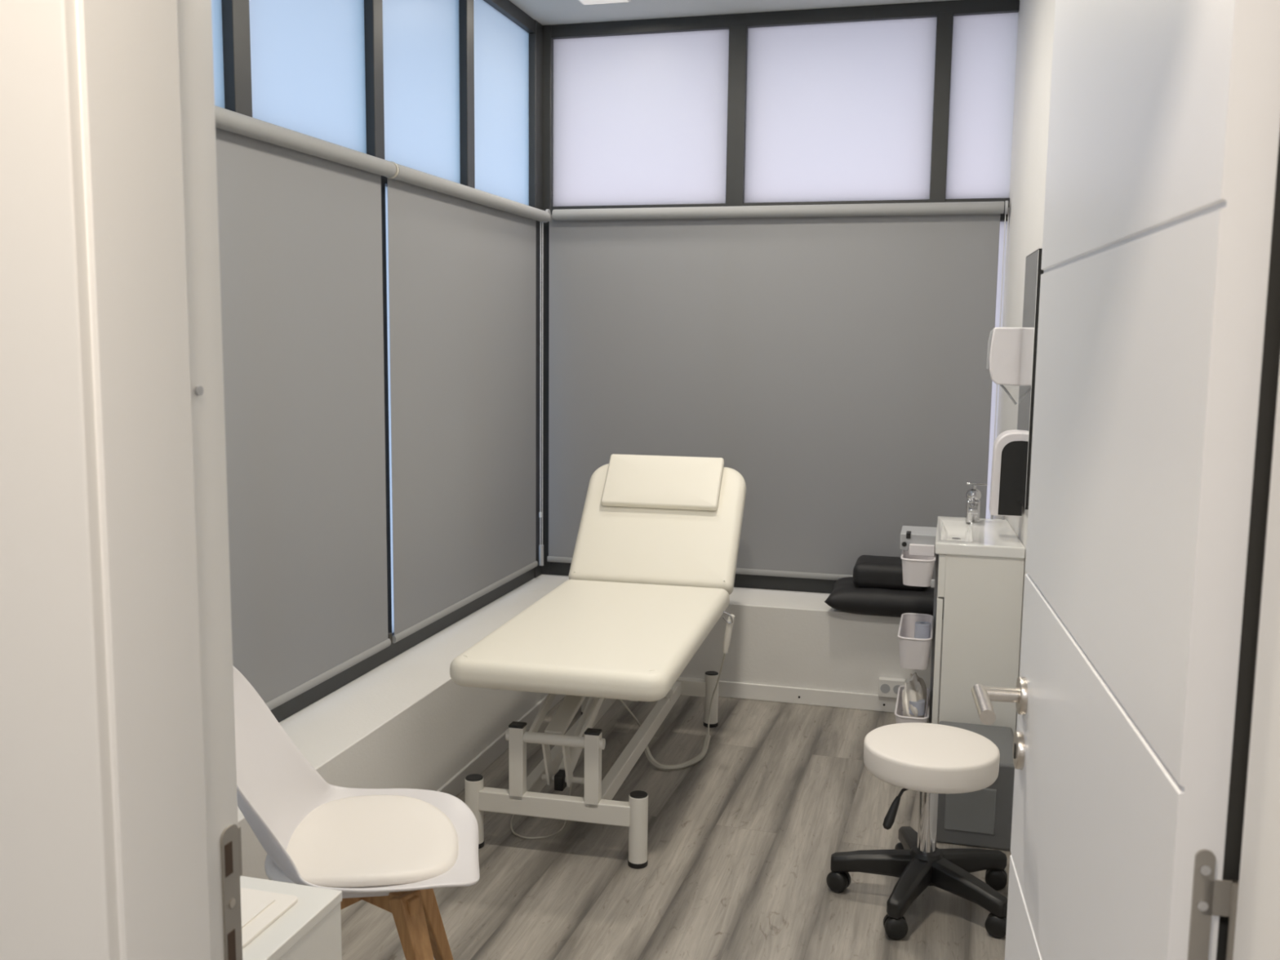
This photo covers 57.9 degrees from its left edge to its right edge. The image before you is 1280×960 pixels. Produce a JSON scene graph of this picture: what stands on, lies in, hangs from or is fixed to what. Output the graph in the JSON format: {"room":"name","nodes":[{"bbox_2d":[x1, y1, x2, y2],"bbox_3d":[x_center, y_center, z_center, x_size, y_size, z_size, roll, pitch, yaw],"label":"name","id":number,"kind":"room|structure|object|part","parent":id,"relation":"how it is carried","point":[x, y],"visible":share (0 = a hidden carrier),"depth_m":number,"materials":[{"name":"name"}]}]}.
{"room":"examination room","nodes":[
{"label":"examination room","id":0,"kind":"room"},
{"bbox_2d":[237,588,551,879],"bbox_3d":[-1.017,0.957,3.481,0.424,0.427,4.035,3,7,15],"label":"wall","id":1,"kind":"structure","parent":0,"point":[404,722],"depth_m":3.83,"materials":[{"name":"white paint"}]},
{"bbox_2d":[211,0,534,722],"bbox_3d":[-1.089,-0.583,3.499,0.104,2.623,4.385,3,7,15],"label":"window","id":2,"kind":"structure","parent":1,"relation":"in","point":[439,88],"depth_m":4.12,"materials":[{"name":"metal"}]},
{"bbox_3d":[-1.231,-1.354,2.783,0.007,0.814,0.725,3,7,15],"label":"glass pane","id":3,"kind":"part","parent":2,"relation":"part of","materials":[{"name":"grey"}]},
{"bbox_2d":[214,105,395,710],"bbox_3d":[-1.117,-0.132,3.078,0.063,1.686,1.960,3,7,15],"label":"roller blind","id":4,"kind":"object","parent":2,"relation":"attached to","point":[300,219],"visible":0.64,"depth_m":3.49,"materials":[{"name":"grey fabric"}]},
{"bbox_3d":[-1.024,-1.446,3.547,0.007,0.814,0.729,3,7,15],"label":"glass pane","id":5,"kind":"part","parent":2,"relation":"part of","materials":[{"name":"grey"}]},
{"bbox_3d":[-0.835,-0.268,4.455,0.007,1.625,0.723,3,7,15],"label":"glass pane","id":6,"kind":"part","parent":2,"relation":"part of","materials":[{"name":"grey"}]},
{"bbox_3d":[-1.091,0.680,3.654,0.070,0.078,4.380,3,7,15],"label":"frame","id":7,"kind":"part","parent":2,"relation":"part of","materials":[{"name":"metal"}]},
{"bbox_3d":[-0.820,-1.536,4.299,0.007,0.814,0.723,3,7,15],"label":"glass pane","id":8,"kind":"part","parent":2,"relation":"part of","materials":[{"name":"grey"}]},
{"bbox_2d":[386,161,550,644],"bbox_3d":[-0.671,-0.335,4.770,0.086,1.686,1.563,3,7,15],"label":"roller blind","id":9,"kind":"object","parent":2,"relation":"attached to","point":[462,259],"visible":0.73,"depth_m":4.62,"materials":[{"name":"grey fabric"}]},
{"bbox_3d":[-0.468,-0.450,5.493,0.014,1.540,0.004,3,7,15],"label":"bead chain","id":10,"kind":"part","parent":9,"relation":"part of","materials":[{"name":"white plastic"}]},
{"bbox_3d":[-0.616,-1.627,5.054,0.007,0.814,0.728,3,7,15],"label":"glass pane","id":11,"kind":"part","parent":2,"relation":"part of","materials":[{"name":"grey"}]},
{"bbox_3d":[-1.062,-1.855,3.342,0.070,0.058,4.380,3,7,15],"label":"frame","id":12,"kind":"part","parent":2,"relation":"part of","materials":[{"name":"metal"}]},
{"bbox_2d":[436,693,566,796],"bbox_3d":[-0.810,1.143,3.441,0.012,0.072,4.023,3,7,15],"label":"baseboard","id":13,"kind":"structure","parent":1,"relation":"attached to","point":[455,785],"depth_m":4.31,"materials":[{"name":"white"}]},
{"bbox_2d":[340,694,1011,959],"bbox_3d":[0.129,1.419,1.994,4.000,0.100,7.700,3,7,15],"label":"floor","id":14,"kind":"structure","parent":0,"point":[742,839],"depth_m":3.52,"materials":[{"name":"grey wood"}]},
{"bbox_2d":[240,875,342,959],"bbox_3d":[-0.807,1.043,1.682,0.486,0.700,0.642,3,7,15],"label":"desk","id":15,"kind":"object","parent":14,"relation":"on","point":[311,929],"visible":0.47,"depth_m":1.82,"materials":[{"name":"white wood"}]},
{"bbox_2d":[240,887,297,948],"bbox_3d":[-0.741,0.686,1.685,0.295,0.008,0.425,3,7,15],"label":"document tray","id":16,"kind":"object","parent":15,"relation":"on","point":[260,909],"visible":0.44,"depth_m":1.81,"materials":[{"name":"white plastic"}]},
{"bbox_2d":[232,666,479,959],"bbox_3d":[-0.668,0.841,2.550,0.620,0.898,0.529,0,7,-9],"label":"shell chair","id":17,"kind":"object","parent":14,"relation":"on","point":[387,849],"visible":0.73,"depth_m":2.58,"materials":[{"name":"white plastic"}]},
{"bbox_3d":[-0.616,0.901,2.565,0.030,0.045,0.339,6,9,36],"label":"cross rail","id":18,"kind":"part","parent":17,"relation":"part of","materials":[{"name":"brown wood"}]},
{"bbox_3d":[-0.615,0.872,2.562,0.170,0.030,0.170,0,7,-9],"label":"mounting plate","id":19,"kind":"part","parent":17,"relation":"part of","materials":[{"name":"white plastic"}]},
{"bbox_3d":[-0.616,0.901,2.565,0.339,0.045,0.030,6,9,36],"label":"cross rail","id":20,"kind":"part","parent":17,"relation":"part of","materials":[{"name":"brown wood"}]},
{"bbox_3d":[-0.455,1.096,2.468,0.175,0.417,0.055,6,9,36],"label":"leg","id":21,"kind":"part","parent":17,"relation":"part of","materials":[{"name":"brown wood"}]},
{"bbox_3d":[-0.498,1.061,2.748,0.055,0.417,0.175,6,9,36],"label":"leg","id":22,"kind":"part","parent":17,"relation":"part of","materials":[{"name":"brown wood"}]},
{"bbox_2d":[449,463,746,868],"bbox_3d":[-0.038,0.559,4.246,0.740,1.062,1.718,2,7,13],"label":"bed","id":23,"kind":"object","parent":14,"relation":"on","point":[645,588],"visible":0.97,"depth_m":3.86,"materials":[{"name":"white leather"}]},
{"bbox_3d":[-0.521,1.040,3.641,0.058,0.210,0.058,2,7,13],"label":"foot post","id":24,"kind":"part","parent":23,"relation":"part of","materials":[{"name":"white metal"}]},
{"bbox_3d":[-0.282,0.692,3.801,0.012,0.181,0.509,2,7,13],"label":"lift arm","id":25,"kind":"part","parent":23,"relation":"part of","materials":[{"name":"white metal"}]},
{"bbox_3d":[-0.250,0.955,3.680,0.030,0.050,0.065,2,7,13],"label":"motor","id":26,"kind":"part","parent":23,"relation":"part of","materials":[{"name":"black plastic"}]},
{"bbox_3d":[-0.184,0.685,3.994,0.060,0.158,0.767,2,7,13],"label":"lift plate","id":27,"kind":"part","parent":23,"relation":"part of","materials":[{"name":"white metal"}]},
{"bbox_3d":[-0.230,0.930,4.244,0.040,0.056,1.324,2,7,13],"label":"rail","id":28,"kind":"part","parent":23,"relation":"part of","materials":[{"name":"white metal"}]},
{"bbox_3d":[-0.220,0.886,4.921,0.058,0.210,0.058,2,7,13],"label":"foot post","id":29,"kind":"part","parent":23,"relation":"part of","materials":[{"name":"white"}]},
{"bbox_2d":[449,579,729,702],"bbox_3d":[-0.118,0.524,4.024,0.682,0.090,1.262,2,7,13],"label":"seat cushion","id":30,"kind":"object","parent":23,"relation":"on","point":[617,640],"depth_m":3.71,"materials":[{"name":"white leather"}]},
{"bbox_3d":[-0.124,0.698,3.764,0.012,0.181,0.509,2,7,13],"label":"lift arm","id":31,"kind":"part","parent":23,"relation":"part of","materials":[{"name":"white metal"}]},
{"bbox_3d":[-0.005,1.061,3.522,0.058,0.210,0.058,2,7,13],"label":"foot post","id":32,"kind":"part","parent":23,"relation":"part of","materials":[{"name":"white metal"}]},
{"bbox_3d":[0.005,0.939,4.189,0.040,0.056,1.324,2,7,13],"label":"rail","id":33,"kind":"part","parent":23,"relation":"part of","materials":[{"name":"white metal"}]},
{"bbox_3d":[0.083,0.193,4.837,0.682,0.478,0.434,2,7,13],"label":"backrest","id":34,"kind":"part","parent":23,"relation":"part of","materials":[{"name":"white leather"}]},
{"bbox_2d":[600,453,724,511],"bbox_3d":[0.097,0.008,4.884,0.495,0.206,0.187,2,7,13],"label":"pillow","id":35,"kind":"object","parent":23,"relation":"on","point":[637,481],"visible":1,"depth_m":4.86,"materials":[{"name":"white leather"}]},
{"bbox_3d":[0.296,0.906,4.802,0.058,0.210,0.058,2,7,13],"label":"foot post","id":36,"kind":"part","parent":23,"relation":"part of","materials":[{"name":"white metal"}]},
{"bbox_2d":[826,722,1007,939],"bbox_3d":[0.802,0.975,3.315,0.514,0.473,0.537,3,7,15],"label":"stool","id":37,"kind":"object","parent":14,"relation":"on","point":[930,759],"visible":0.98,"depth_m":3.23,"materials":[{"name":"white leather"}]},
{"bbox_3d":[0.682,1.106,3.358,0.250,0.084,0.068,3,7,15],"label":"arm","id":38,"kind":"part","parent":37,"relation":"part of","materials":[{"name":"black plastic"}]},
{"bbox_3d":[0.755,0.861,3.216,0.110,0.038,0.009,-4,8,-32],"label":"height lever","id":39,"kind":"part","parent":37,"relation":"part of","materials":[{"name":"black plastic"}]},
{"bbox_3d":[0.823,1.094,3.465,0.068,0.084,0.249,1,7,0],"label":"arm","id":40,"kind":"part","parent":37,"relation":"part of","materials":[{"name":"black plastic"}]},
{"bbox_3d":[0.745,1.126,3.200,0.068,0.084,0.249,5,8,32],"label":"arm","id":41,"kind":"part","parent":37,"relation":"part of","materials":[{"name":"black plastic"}]},
{"bbox_3d":[0.825,0.783,3.281,0.374,0.083,0.374,3,7,15],"label":"seat","id":42,"kind":"part","parent":37,"relation":"part of","materials":[{"name":"white leather"}]},
{"bbox_3d":[0.910,1.127,3.209,0.068,0.084,0.249,-5,9,-38],"label":"arm","id":43,"kind":"part","parent":37,"relation":"part of","materials":[{"name":"black plastic"}]},
{"bbox_3d":[0.957,1.108,3.370,0.249,0.084,0.068,-2,7,-20],"label":"arm","id":44,"kind":"part","parent":37,"relation":"part of","materials":[{"name":"black plastic"}]},
{"bbox_2d":[894,546,938,723],"bbox_3d":[1.085,0.663,4.538,0.137,0.800,0.420,3,7,15],"label":"storage bins","id":45,"kind":"object","parent":14,"relation":"on","point":[917,571],"visible":0.62,"depth_m":4.36,"materials":[{"name":"white plastic"}]},
{"bbox_2d":[895,687,928,723],"bbox_3d":[1.079,0.926,4.572,0.120,0.100,0.410,3,7,15],"label":"basket","id":46,"kind":"object","parent":45,"relation":"on","point":[900,717],"depth_m":4.47,"materials":[{"name":"white plastic"}]},
{"bbox_2d":[902,672,926,717],"bbox_3d":[1.077,0.865,4.541,0.094,0.217,0.277,3,7,15],"label":"plastic bag","id":47,"kind":"object","parent":45,"relation":"in","point":[914,692],"visible":0.81,"depth_m":4.46,"materials":[{"name":"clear plastic"}]},
{"bbox_2d":[898,614,931,669],"bbox_3d":[1.082,0.632,4.536,0.120,0.118,0.410,3,7,15],"label":"basket","id":48,"kind":"object","parent":45,"relation":"on","point":[914,653],"depth_m":4.35,"materials":[{"name":"white plastic"}]},
{"bbox_2d":[899,525,937,556],"bbox_3d":[1.076,0.233,4.456,0.135,0.082,0.215,3,7,15],"label":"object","id":49,"kind":"object","parent":45,"relation":"on","point":[921,540],"visible":0.85,"depth_m":4.37,"materials":[{"name":"grey plastic"}]},
{"bbox_2d":[906,530,911,538],"bbox_3d":[1.022,0.208,4.395,0.016,0.020,0.054,3,7,15],"label":"switch","id":50,"kind":"object","parent":49,"relation":"attached to","point":[908,532],"depth_m":4.37,"materials":[{"name":"black plastic"}]},
{"bbox_3d":[1.089,0.253,4.455,0.093,0.042,0.215,3,7,15],"label":"drawer","id":51,"kind":"part","parent":49,"relation":"part of","materials":[{"name":"white plastic"}]},
{"bbox_2d":[902,546,934,586],"bbox_3d":[1.085,0.325,4.498,0.120,0.100,0.410,3,7,15],"label":"basket","id":52,"kind":"object","parent":45,"relation":"on","point":[917,571],"depth_m":4.31,"materials":[{"name":"white plastic"}]},
{"bbox_2d":[914,621,930,657],"bbox_3d":[1.100,0.623,4.504,0.060,0.135,0.060,3,7,15],"label":"roll","id":53,"kind":"object","parent":45,"relation":"in","point":[922,628],"visible":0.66,"depth_m":4.48,"materials":[{"name":"paper"}]},
{"bbox_3d":[1.192,0.620,4.689,0.012,0.750,0.008,3,7,15],"label":"post","id":54,"kind":"part","parent":45,"relation":"part of","materials":[{"name":"grey plastic"}]},
{"bbox_2d":[936,720,1014,850],"bbox_3d":[1.119,1.008,3.844,0.260,0.285,0.384,3,7,15],"label":"storage bin","id":55,"kind":"object","parent":14,"relation":"on","point":[982,818],"visible":0.59,"depth_m":3.67,"materials":[{"name":"grey plastic"}]},
{"bbox_3d":[1.049,1.046,3.672,0.155,0.150,0.009,3,7,15],"label":"panel","id":56,"kind":"part","parent":55,"relation":"part of","materials":[{"name":"grey plastic"}]},
{"bbox_2d":[516,573,942,700],"bbox_3d":[0.501,0.739,5.394,2.357,0.427,0.471,3,7,15],"label":"wall","id":57,"kind":"structure","parent":0,"point":[779,637],"depth_m":5.10,"materials":[{"name":"white paint"}]},
{"bbox_2d":[528,0,1019,593],"bbox_3d":[0.508,-0.790,5.334,2.252,2.623,0.210,3,7,15],"label":"window","id":58,"kind":"structure","parent":57,"relation":"in","point":[902,103],"depth_m":5.22,"materials":[{"name":"glass"}]},
{"bbox_3d":[-0.529,-0.829,5.551,0.094,2.623,0.096,3,7,15],"label":"corner post","id":59,"kind":"part","parent":58,"relation":"part of","materials":[{"name":"metal"}]},
{"bbox_3d":[-0.492,-0.841,5.649,0.155,2.623,0.114,3,7,15],"label":"corner post","id":60,"kind":"part","parent":58,"relation":"part of","materials":[{"name":"metal"}]},
{"bbox_3d":[-0.005,-1.677,5.396,0.862,0.785,0.007,3,7,15],"label":"glass pane","id":61,"kind":"part","parent":58,"relation":"part of","materials":[{"name":"grey glass"}]},
{"bbox_3d":[0.518,0.470,5.514,2.207,0.078,0.070,3,7,15],"label":"frame","id":62,"kind":"part","parent":58,"relation":"part of","materials":[{"name":"metal"}]},
{"bbox_2d":[545,200,1008,580],"bbox_3d":[0.559,-0.394,5.307,2.091,1.700,0.063,3,7,15],"label":"roller blind","id":63,"kind":"object","parent":58,"relation":"attached to","point":[833,357],"visible":0.73,"depth_m":5.29,"materials":[{"name":"grey fabric"}]},
{"bbox_3d":[1.563,-0.510,5.024,0.016,1.320,0.004,3,7,15],"label":"bead chain","id":64,"kind":"part","parent":63,"relation":"part of","materials":[{"name":"white plastic"}]},
{"bbox_3d":[0.548,-2.066,5.201,2.207,0.058,0.070,3,7,15],"label":"frame","id":65,"kind":"part","parent":58,"relation":"part of","materials":[{"name":"metal"}]},
{"bbox_3d":[0.883,-1.637,5.160,0.837,0.785,0.007,3,7,15],"label":"glass pane","id":66,"kind":"part","parent":58,"relation":"part of","materials":[{"name":"grey glass"}]},
{"bbox_3d":[1.478,-1.611,5.003,0.279,0.785,0.007,3,7,15],"label":"glass pane","id":67,"kind":"part","parent":58,"relation":"part of","materials":[{"name":"grey glass"}]},
{"bbox_3d":[1.464,-0.329,5.160,0.279,1.625,0.007,3,7,15],"label":"glass pane","id":68,"kind":"part","parent":58,"relation":"part of","materials":[{"name":"grey"}]},
{"bbox_2d":[679,676,939,716],"bbox_3d":[0.600,0.950,5.139,1.850,0.072,0.014,3,7,15],"label":"baseboard","id":69,"kind":"structure","parent":57,"relation":"attached to","point":[873,702],"depth_m":5.10,"materials":[{"name":"white"}]},
{"bbox_2d":[824,577,943,619],"bbox_3d":[1.132,0.511,5.076,0.600,0.117,0.400,3,7,15],"label":"floor cushion","id":70,"kind":"object","parent":57,"relation":"on","point":[846,597],"visible":0.5,"depth_m":4.93,"materials":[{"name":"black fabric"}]},
{"bbox_2d":[853,555,927,591],"bbox_3d":[1.104,0.405,5.071,0.320,0.112,0.260,3,7,15],"label":"bolster cushion","id":71,"kind":"object","parent":70,"relation":"on","point":[868,571],"visible":0.59,"depth_m":4.97,"materials":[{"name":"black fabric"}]},
{"bbox_2d":[878,676,905,697],"bbox_3d":[1.092,0.890,4.987,0.113,0.093,0.055,4,8,26],"label":"power socket","id":72,"kind":"object","parent":57,"relation":"attached to","point":[887,686],"visible":0.8,"depth_m":4.97,"materials":[{"name":"white plastic"}]},
{"bbox_2d":[509,0,953,25],"bbox_3d":[0.024,-1.915,3.194,2.798,0.120,4.686,3,7,15],"label":"ceiling","id":73,"kind":"structure","parent":0,"point":[546,12],"depth_m":5.11,"materials":[{"name":"grey paint"}]},
{"bbox_2d":[577,0,631,4],"bbox_3d":[-0.170,-2.055,4.891,0.220,0.020,0.220,3,7,15],"label":"recessed light","id":74,"kind":"object","parent":73,"relation":"in","point":[582,2],"visible":1,"depth_m":4.96,"materials":[{"name":"white"}]},
{"bbox_2d":[993,0,1055,731],"bbox_3d":[1.190,-0.278,2.981,0.120,3.050,4.517,2,7,12],"label":"wall","id":75,"kind":"structure","parent":0,"point":[1036,18],"depth_m":4.37,"materials":[{"name":"white paint"}]},
{"bbox_2d":[931,554,1024,733],"bbox_3d":[1.254,0.587,4.330,0.283,0.725,0.625,3,7,15],"label":"vanity cabinet","id":76,"kind":"object","parent":75,"relation":"attached to","point":[983,596],"visible":0.62,"depth_m":4.02,"materials":[{"name":"white wood"}]},
{"bbox_3d":[1.127,0.661,4.373,0.020,0.565,0.623,3,7,15],"label":"door","id":77,"kind":"part","parent":76,"relation":"part of","materials":[{"name":"white"}]},
{"bbox_2d":[934,515,1025,559],"bbox_3d":[1.253,0.206,4.285,0.298,0.042,0.645,3,7,15],"label":"washbasin","id":78,"kind":"object","parent":76,"relation":"in","point":[993,538],"visible":0.99,"depth_m":4.12,"materials":[{"name":"white ceramic"}]},
{"bbox_2d":[964,482,987,522],"bbox_3d":[1.289,0.092,4.433,0.079,0.154,0.132,3,7,15],"label":"tap","id":79,"kind":"object","parent":78,"relation":"on","point":[973,495],"visible":1,"depth_m":4.45,"materials":[{"name":"silver metal"}]},
{"bbox_3d":[1.273,0.110,4.415,0.036,0.032,0.083,3,7,15],"label":"spout","id":80,"kind":"part","parent":79,"relation":"part of","materials":[{"name":"silver metal"}]},
{"bbox_3d":[1.300,0.024,4.461,0.078,0.026,0.020,3,7,15],"label":"lever","id":81,"kind":"part","parent":79,"relation":"part of","materials":[{"name":"silver metal"}]},
{"bbox_2d":[986,327,1022,404],"bbox_3d":[1.329,-0.414,4.208,0.129,0.280,0.100,3,7,15],"label":"soap dispenser","id":82,"kind":"object","parent":75,"relation":"attached to","point":[1004,344],"visible":0.85,"depth_m":4.16,"materials":[{"name":"white plastic"}]},
{"bbox_2d":[989,430,1022,519],"bbox_3d":[1.299,-0.017,4.090,0.107,0.315,0.142,3,7,15],"label":"dispenser","id":83,"kind":"object","parent":75,"relation":"attached to","point":[1004,501],"visible":0.86,"depth_m":4.03,"materials":[{"name":"white plastic"}]},
{"bbox_3d":[1.293,-0.007,4.021,0.079,0.263,0.004,3,7,15],"label":"panel","id":84,"kind":"part","parent":83,"relation":"part of","materials":[{"name":"black plastic"}]},
{"bbox_2d":[1017,248,1043,509],"bbox_3d":[1.329,-0.346,3.955,0.018,0.850,0.371,2,7,12],"label":"wall mirror","id":85,"kind":"object","parent":75,"relation":"attached to","point":[1033,271],"visible":0.82,"depth_m":3.87,"materials":[{"name":"black mirror"}]},
{"bbox_3d":[-0.006,-0.034,0.891,3.620,3.050,0.156,3,7,15],"label":"wall","id":86,"kind":"structure","parent":0,"visible":0},
{"bbox_2d":[0,0,242,959],"bbox_3d":[-0.471,0.360,1.062,0.137,2.215,0.192,3,7,15],"label":"trim","id":87,"kind":"structure","parent":86,"relation":"attached to","point":[120,832],"depth_m":0.95,"materials":[{"name":"white"}]},
{"bbox_3d":[-0.398,0.432,1.128,0.003,0.197,0.026,3,7,15],"label":"strike plate","id":88,"kind":"part","parent":87,"relation":"part of","materials":[{"name":"silver metal"}]},
{"bbox_2d":[971,0,1279,959],"bbox_3d":[0.464,0.389,1.288,0.111,2.107,0.841,2,7,9],"label":"door","id":89,"kind":"structure","parent":86,"relation":"in","point":[1164,129],"depth_m":1.01,"materials":[{"name":"white paint"}]},
{"bbox_3d":[0.473,0.308,1.592,0.021,0.021,0.119,2,7,11],"label":"handle lever","id":90,"kind":"part","parent":89,"relation":"part of","materials":[{"name":"metal"}]},
{"bbox_3d":[0.539,0.304,1.631,0.010,0.053,0.053,2,7,11],"label":"handle","id":91,"kind":"part","parent":89,"relation":"part of","materials":[{"name":"metal"}]},
{"bbox_3d":[0.435,0.312,0.864,0.028,0.027,0.003,2,7,11],"label":"hinge arm","id":92,"kind":"part","parent":89,"relation":"part of","materials":[{"name":"silver metal"}]},
{"bbox_2d":[1216,131,1279,959],"bbox_3d":[0.451,0.435,0.910,0.015,2.115,0.025,3,7,15],"label":"trim","id":93,"kind":"structure","parent":86,"relation":"attached to","point":[1271,345],"depth_m":0.85,"materials":[{"name":"grey"}]},
{"bbox_2d":[1232,364,1279,959],"bbox_3d":[0.490,0.403,0.806,0.137,2.215,0.192,3,7,15],"label":"trim","id":94,"kind":"structure","parent":86,"relation":"attached to","point":[1257,927],"depth_m":0.78,"materials":[{"name":"white"}]}
]}

